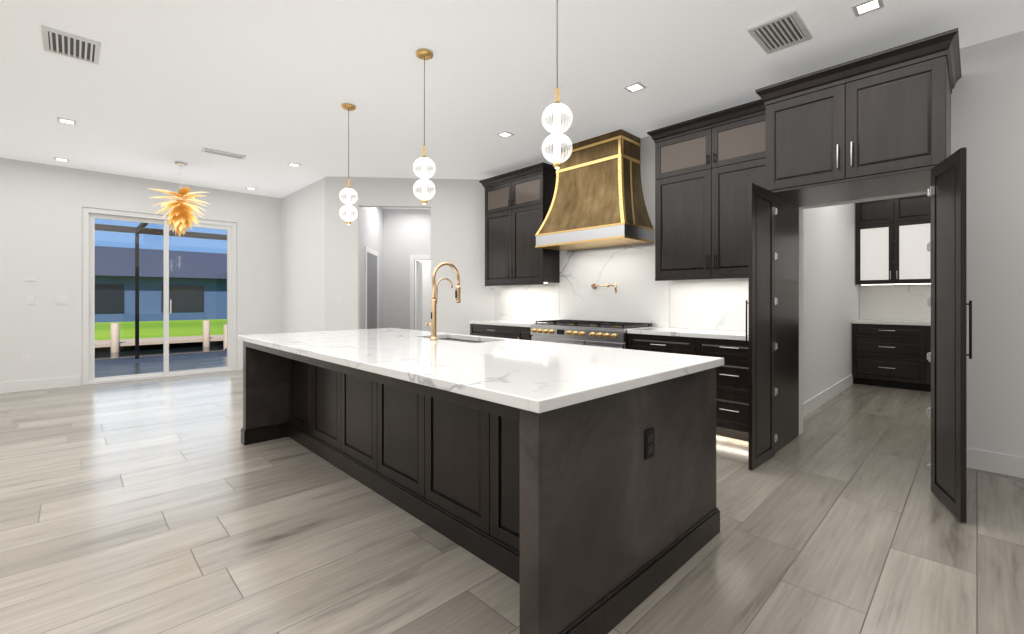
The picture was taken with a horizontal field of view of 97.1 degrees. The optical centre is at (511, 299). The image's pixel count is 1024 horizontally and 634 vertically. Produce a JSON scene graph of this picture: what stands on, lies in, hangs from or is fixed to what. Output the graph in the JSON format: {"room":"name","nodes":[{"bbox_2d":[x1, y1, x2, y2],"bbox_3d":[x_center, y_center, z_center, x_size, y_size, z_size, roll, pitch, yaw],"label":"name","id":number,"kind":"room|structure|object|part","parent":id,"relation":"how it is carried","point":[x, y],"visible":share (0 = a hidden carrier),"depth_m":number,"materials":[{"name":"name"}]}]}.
{"room":"kitchen","nodes":[
{"label":"kitchen","id":0,"kind":"room"},
{"bbox_2d":[0,158,280,384],"bbox_3d":[-6.884,-0.310,5.824,7.550,3.080,0.150,0,0,-44],"label":"wall","id":1,"kind":"structure","parent":0,"point":[41,205],"depth_m":6.33,"materials":[{"name":"white paint"}]},
{"bbox_2d":[25,277,35,280],"bbox_3d":[-6.488,-0.270,6.098,0.100,0.060,0.008,0,0,-44],"label":"switch plate","id":2,"kind":"object","parent":1,"relation":"attached to","point":[26,278],"depth_m":6.09,"materials":[{"name":"white plastic"}]},
{"bbox_2d":[27,295,34,303],"bbox_3d":[-6.488,0.010,6.098,0.075,0.120,0.008,0,0,-44],"label":"switch plate","id":3,"kind":"object","parent":1,"relation":"attached to","point":[30,298],"depth_m":6.10,"materials":[{"name":"white plastic"}]},
{"bbox_2d":[0,376,79,392],"bbox_3d":[-7.773,1.160,4.845,4.550,0.140,0.013,0,0,-44],"label":"baseboard","id":4,"kind":"structure","parent":1,"relation":"attached to","point":[37,384],"depth_m":6.15,"materials":[{"name":"white wood"}]},
{"bbox_2d":[56,295,67,303],"bbox_3d":[-6.273,0.010,6.307,0.120,0.120,0.008,0,0,-44],"label":"switch plate","id":5,"kind":"object","parent":1,"relation":"attached to","point":[60,299],"depth_m":6.30,"materials":[{"name":"white plastic"}]},
{"bbox_2d":[82,207,236,384],"bbox_3d":[-5.490,-0.043,7.180,1.934,2.547,0.110,0,0,-44],"label":"sliding door","id":6,"kind":"structure","parent":1,"relation":"in","point":[89,215],"depth_m":7.06,"materials":[{"name":"white"}]},
{"bbox_2d":[238,362,242,369],"bbox_3d":[-4.482,1.160,8.045,0.670,0.140,0.013,0,0,-44],"label":"baseboard","id":7,"kind":"structure","parent":1,"relation":"attached to","point":[240,364],"depth_m":7.83,"materials":[{"name":"white wood"}]},
{"bbox_2d":[281,177,324,332],"bbox_3d":[-3.472,-0.310,7.622,0.150,3.080,2.030,0,0,-44],"label":"wall","id":8,"kind":"structure","parent":0,"point":[302,259],"depth_m":7.50,"materials":[{"name":"white paint"}]},
{"bbox_2d":[360,207,430,330],"bbox_3d":[-1.912,-0.310,8.193,2.640,3.080,2.804,0,0,-44],"label":"wall","id":9,"kind":"structure","parent":0,"point":[395,239],"depth_m":6.53,"materials":[{"name":"white paint"}]},
{"bbox_2d":[365,246,430,330],"bbox_3d":[-1.909,0.160,8.586,1.352,2.140,3.129,0,0,-4],"label":"trim","id":10,"kind":"structure","parent":9,"relation":"attached to","point":[371,288],"depth_m":8.60,"materials":[{"name":"white wood"}]},
{"bbox_2d":[325,177,494,334],"bbox_3d":[-1.526,-0.310,6.984,2.612,3.080,0.120,0,0,-4],"label":"wall","id":11,"kind":"structure","parent":0,"point":[457,206],"depth_m":6.95,"materials":[{"name":"white paint"}]},
{"bbox_2d":[483,162,559,285],"bbox_3d":[0.122,-0.980,6.362,0.346,1.520,1.148,0,0,-44],"label":"upper cabinet","id":12,"kind":"object","parent":11,"relation":"attached to","point":[518,202],"depth_m":6.14,"materials":[{"name":"brown wood"}]},
{"bbox_2d":[535,129,653,250],"bbox_3d":[0.938,-1.238,5.300,0.613,1.217,1.260,0,0,-44],"label":"range hood","id":13,"kind":"object","parent":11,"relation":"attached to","point":[598,201],"visible":1,"depth_m":5.09,"materials":[{"name":"gold metal"}]},
{"bbox_2d":[501,136,748,330],"bbox_3d":[1.185,-0.769,5.501,0.022,2.157,3.885,0,0,-44],"label":"backsplash","id":14,"kind":"structure","parent":11,"relation":"attached to","point":[641,295],"depth_m":5.26,"materials":[{"name":"stone"}]},
{"bbox_2d":[591,283,616,292],"bbox_3d":[1.105,-0.135,5.421,0.085,0.140,0.534,0,0,-21],"label":"pot filler","id":15,"kind":"object","parent":14,"relation":"attached to","point":[593,286],"visible":1,"depth_m":5.45,"materials":[{"name":"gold metal"}]},
{"bbox_2d":[0,357,1023,633],"bbox_3d":[-1.385,1.290,4.616,13.750,0.120,13.850,0,0,-44],"label":"floor","id":16,"kind":"structure","parent":0,"point":[168,505],"depth_m":2.32,"materials":[{"name":"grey wood"}]},
{"bbox_2d":[241,342,719,633],"bbox_3d":[-0.614,0.790,3.135,1.419,0.879,3.458,0,0,-44],"label":"kitchen island","id":17,"kind":"object","parent":16,"relation":"on","point":[570,488],"depth_m":2.05,"materials":[{"name":"wood"}]},
{"bbox_2d":[238,328,723,413],"bbox_3d":[-0.614,0.330,3.134,1.450,0.040,3.490,0,0,-44],"label":"island countertop","id":18,"kind":"structure","parent":17,"relation":"on","point":[533,377],"depth_m":2.21,"materials":[{"name":"white stone"}]},
{"bbox_2d":[426,262,460,341],"bbox_3d":[-0.532,0.012,3.524,0.280,0.596,0.115,0,0,-44],"label":"faucet","id":19,"kind":"object","parent":18,"relation":"on","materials":[{"name":"gold metal"}]},
{"bbox_2d":[454,338,481,341],"bbox_3d":[-0.413,0.470,3.602,0.402,0.264,0.832,0,0,-44],"label":"sink","id":20,"kind":"object","parent":18,"relation":"in","point":[455,339],"depth_m":3.78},
{"bbox_2d":[644,427,654,459],"bbox_3d":[0.578,0.605,1.895,0.070,0.120,0.008,0,0,-44],"label":"outlet","id":21,"kind":"object","parent":17,"relation":"attached to","point":[649,432],"depth_m":1.89,"materials":[{"name":"black plastic"}]},
{"bbox_2d":[469,323,516,338],"bbox_3d":[-0.031,0.790,6.326,0.615,0.879,1.005,0,0,-44],"label":"base cabinet","id":22,"kind":"object","parent":16,"relation":"on","point":[478,329],"depth_m":6.13,"materials":[{"name":"brown wood"}]},
{"bbox_2d":[469,319,540,326],"bbox_3d":[0.048,0.330,6.229,0.636,0.040,1.255,0,0,-44],"label":"countertop","id":23,"kind":"structure","parent":22,"relation":"on","point":[492,323],"depth_m":6.04,"materials":[{"name":"white stone"}]},
{"bbox_2d":[517,327,531,339],"bbox_3d":[0.388,0.790,5.895,0.615,0.879,0.301,0,0,-44],"label":"base cabinet","id":24,"kind":"object","parent":16,"relation":"on","point":[523,333],"depth_m":5.69,"materials":[{"name":"brown wood"}]},
{"bbox_2d":[531,319,655,348],"bbox_3d":[0.894,0.748,5.263,0.727,0.965,1.300,0,0,-44],"label":"range","id":25,"kind":"object","parent":16,"relation":"on","point":[610,334],"visible":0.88,"depth_m":5.02,"materials":[{"name":"silver metal"}]},
{"bbox_2d":[628,335,684,353],"bbox_3d":[1.649,0.790,4.598,0.615,0.879,0.700,0,0,-44],"label":"base cabinet","id":26,"kind":"object","parent":16,"relation":"on","point":[656,343],"depth_m":4.39,"materials":[{"name":"brown wood"}]},
{"bbox_2d":[685,339,748,441],"bbox_3d":[2.087,0.790,4.147,0.615,0.879,0.685,0,0,-44],"label":"base cabinet","id":27,"kind":"object","parent":16,"relation":"on","point":[731,347],"depth_m":3.92,"materials":[{"name":"brown wood"}]},
{"bbox_2d":[627,327,748,342],"bbox_3d":[1.858,0.330,4.368,0.636,0.040,1.321,0,0,-44],"label":"countertop","id":28,"kind":"structure","parent":27,"relation":"on","point":[686,333],"depth_m":4.25,"materials":[{"name":"white stone"}]},
{"bbox_2d":[746,28,971,522],"bbox_3d":[2.491,-0.213,3.289,1.234,2.886,1.204,0,0,-44],"label":"pantry unit","id":29,"kind":"object","parent":16,"relation":"on","point":[877,124],"visible":1,"depth_m":3.17,"materials":[{"name":"brown wood"}]},
{"bbox_3d":[1.867,0.196,3.387,0.475,2.044,0.091,0,0,-44],"label":"door","id":30,"kind":"part","parent":29,"relation":"part of","materials":[{"name":"brown wood"}]},
{"bbox_3d":[2.571,0.196,2.670,0.453,2.044,0.205,0,0,-44],"label":"door","id":31,"kind":"part","parent":29,"relation":"part of","materials":[{"name":"brown wood"}]},
{"bbox_2d":[852,322,923,390],"bbox_3d":[5.436,0.791,6.456,0.635,0.879,0.848,0,0,-44],"label":"base cabinet","id":32,"kind":"object","parent":16,"relation":"on","point":[891,344],"depth_m":6.25,"materials":[{"name":"brown wood"}]},
{"bbox_2d":[852,318,930,325],"bbox_3d":[5.745,0.330,6.124,0.655,0.040,1.754,0,0,-44],"label":"countertop","id":33,"kind":"structure","parent":32,"relation":"on","point":[867,321],"depth_m":6.30,"materials":[{"name":"white stone"}]},
{"bbox_2d":[924,326,930,391],"bbox_3d":[5.878,0.791,6.001,0.635,0.879,0.545,0,0,-44],"label":"base cabinet","id":34,"kind":"object","parent":16,"relation":"on","point":[927,329],"depth_m":5.97,"materials":[{"name":"brown wood"}]},
{"bbox_2d":[966,448,1023,477],"bbox_3d":[4.191,1.160,2.422,0.013,0.140,2.630,0,0,-44],"label":"baseboard","id":35,"kind":"structure","parent":16,"relation":"on","point":[1004,464],"depth_m":3.20,"materials":[{"name":"white wood"}]},
{"bbox_2d":[0,0,1023,208],"bbox_3d":[-1.385,-1.910,4.616,13.750,0.120,13.850,0,0,-44],"label":"ceiling","id":36,"kind":"structure","parent":0,"point":[267,88],"depth_m":3.71,"materials":[{"name":"white paint"}]},
{"bbox_2d":[41,25,100,64],"bbox_3d":[-3.192,-1.841,3.283,0.299,0.018,0.441,0,0,-44],"label":"air vent","id":37,"kind":"object","parent":36,"relation":"in","point":[55,41],"depth_m":3.28,"materials":[{"name":"white metal"}]},
{"bbox_2d":[148,162,208,236],"bbox_3d":[-4.496,-1.341,6.148,0.724,1.015,0.690,0,0,-44],"label":"chandelier","id":38,"kind":"object","parent":36,"relation":"hanging from","point":[181,215],"visible":1,"depth_m":6.10,"materials":[{"name":"gold metal"}]},
{"bbox_3d":[-4.504,-1.619,6.152,0.140,0.459,0.140,0,0,-44],"label":"stem","id":39,"kind":"part","parent":38,"relation":"part of","materials":[{"name":"silver metal"}]},
{"bbox_2d":[201,147,245,159],"bbox_3d":[-3.628,-1.841,5.705,0.467,0.018,0.219,0,0,-44],"label":"air vent","id":40,"kind":"object","parent":36,"relation":"in","point":[207,150],"depth_m":5.70,"materials":[{"name":"white metal"}]},
{"bbox_2d":[339,103,357,224],"bbox_3d":[-1.566,-1.282,4.336,0.168,1.134,0.168,0,0,-44],"label":"pendant light","id":41,"kind":"object","parent":36,"relation":"hanging from","point":[348,107],"visible":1,"depth_m":4.32,"materials":[{"name":"glass"}]},
{"bbox_2d":[413,49,435,203],"bbox_3d":[-0.660,-1.282,3.404,0.168,1.134,0.168,0,0,-44],"label":"pendant light","id":42,"kind":"object","parent":36,"relation":"hanging from","point":[424,54],"visible":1,"depth_m":3.39,"materials":[{"name":"glass"}]},
{"bbox_2d":[542,0,572,168],"bbox_3d":[0.247,-1.282,2.472,0.168,1.134,0.168,0,0,-44],"label":"pendant light","id":43,"kind":"object","parent":36,"relation":"hanging from","point":[556,132],"visible":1,"depth_m":2.46,"materials":[{"name":"glass"}]},
{"bbox_2d":[623,82,646,92],"bbox_3d":[1.066,-1.841,3.916,0.156,0.018,0.148,0,0,-44],"label":"recessed light","id":44,"kind":"object","parent":36,"relation":"in","point":[637,86],"depth_m":3.94,"materials":[{"name":"white plastic"}]},
{"bbox_2d":[747,9,812,54],"bbox_3d":[1.853,-1.841,3.122,0.459,0.018,0.297,0,0,-44],"label":"air vent","id":45,"kind":"object","parent":36,"relation":"in","point":[781,32],"depth_m":3.12,"materials":[{"name":"white metal"}]},
{"bbox_2d":[852,0,883,16],"bbox_3d":[2.230,-1.841,2.833,0.157,0.018,0.144,0,0,-44],"label":"recessed light","id":46,"kind":"object","parent":36,"relation":"in","point":[862,8],"depth_m":2.85,"materials":[{"name":"white plastic"}]},
{"bbox_2d":[495,31,1023,456],"bbox_3d":[2.440,-0.310,4.340,0.150,3.080,7.820,0,0,-44],"label":"wall","id":47,"kind":"structure","parent":0,"point":[987,113],"depth_m":3.22,"materials":[{"name":"white paint"}]},
{"bbox_2d":[647,99,765,280],"bbox_3d":[1.977,-0.965,4.413,0.404,1.550,1.220,0,0,-44],"label":"upper cabinet","id":48,"kind":"object","parent":47,"relation":"attached to","point":[709,168],"visible":0.81,"depth_m":4.31,"materials":[{"name":"brown wood"}]},
{"bbox_2d":[803,203,858,402],"bbox_3d":[3.984,-0.310,5.729,4.000,3.080,0.120,0,0,-44],"label":"wall","id":49,"kind":"structure","parent":0,"point":[831,304],"depth_m":5.55,"materials":[{"name":"white paint"}]},
{"bbox_2d":[803,374,852,417],"bbox_3d":[3.762,1.160,5.419,3.250,0.140,0.013,0,0,-44],"label":"baseboard","id":50,"kind":"structure","parent":49,"relation":"attached to","point":[818,400],"depth_m":5.38,"materials":[{"name":"white wood"}]},
{"bbox_2d":[859,285,912,320],"bbox_3d":[6.030,-0.310,6.401,0.130,3.080,1.710,0,0,-44],"label":"wall","id":51,"kind":"structure","parent":0,"point":[859,285],"depth_m":6.99,"materials":[{"name":"white paint"}]},
{"bbox_2d":[856,194,927,285],"bbox_3d":[5.569,-0.845,6.524,0.349,1.250,0.934,0,0,-44],"label":"upper cabinet","id":52,"kind":"object","parent":51,"relation":"attached to","point":[892,234],"depth_m":6.43,"materials":[{"name":"brown wood"}]},
{"bbox_2d":[928,196,930,285],"bbox_3d":[6.141,-0.845,5.937,0.349,1.250,0.934,0,0,-44],"label":"upper cabinet","id":53,"kind":"object","parent":51,"relation":"attached to","point":[929,198],"depth_m":6.16,"materials":[{"name":"brown wood"}]},
{"label":"outside","id":54,"kind":"structure","parent":0,"visible":0},
{"bbox_2d":[95,223,226,366],"bbox_3d":[-15.088,-0.770,29.859,100.000,6.600,45.750,0,0,-44],"label":"view","id":55,"kind":"structure","parent":54,"point":[179,306],"depth_m":30.26,"materials":[{"name":"multicoloured"}]}
]}

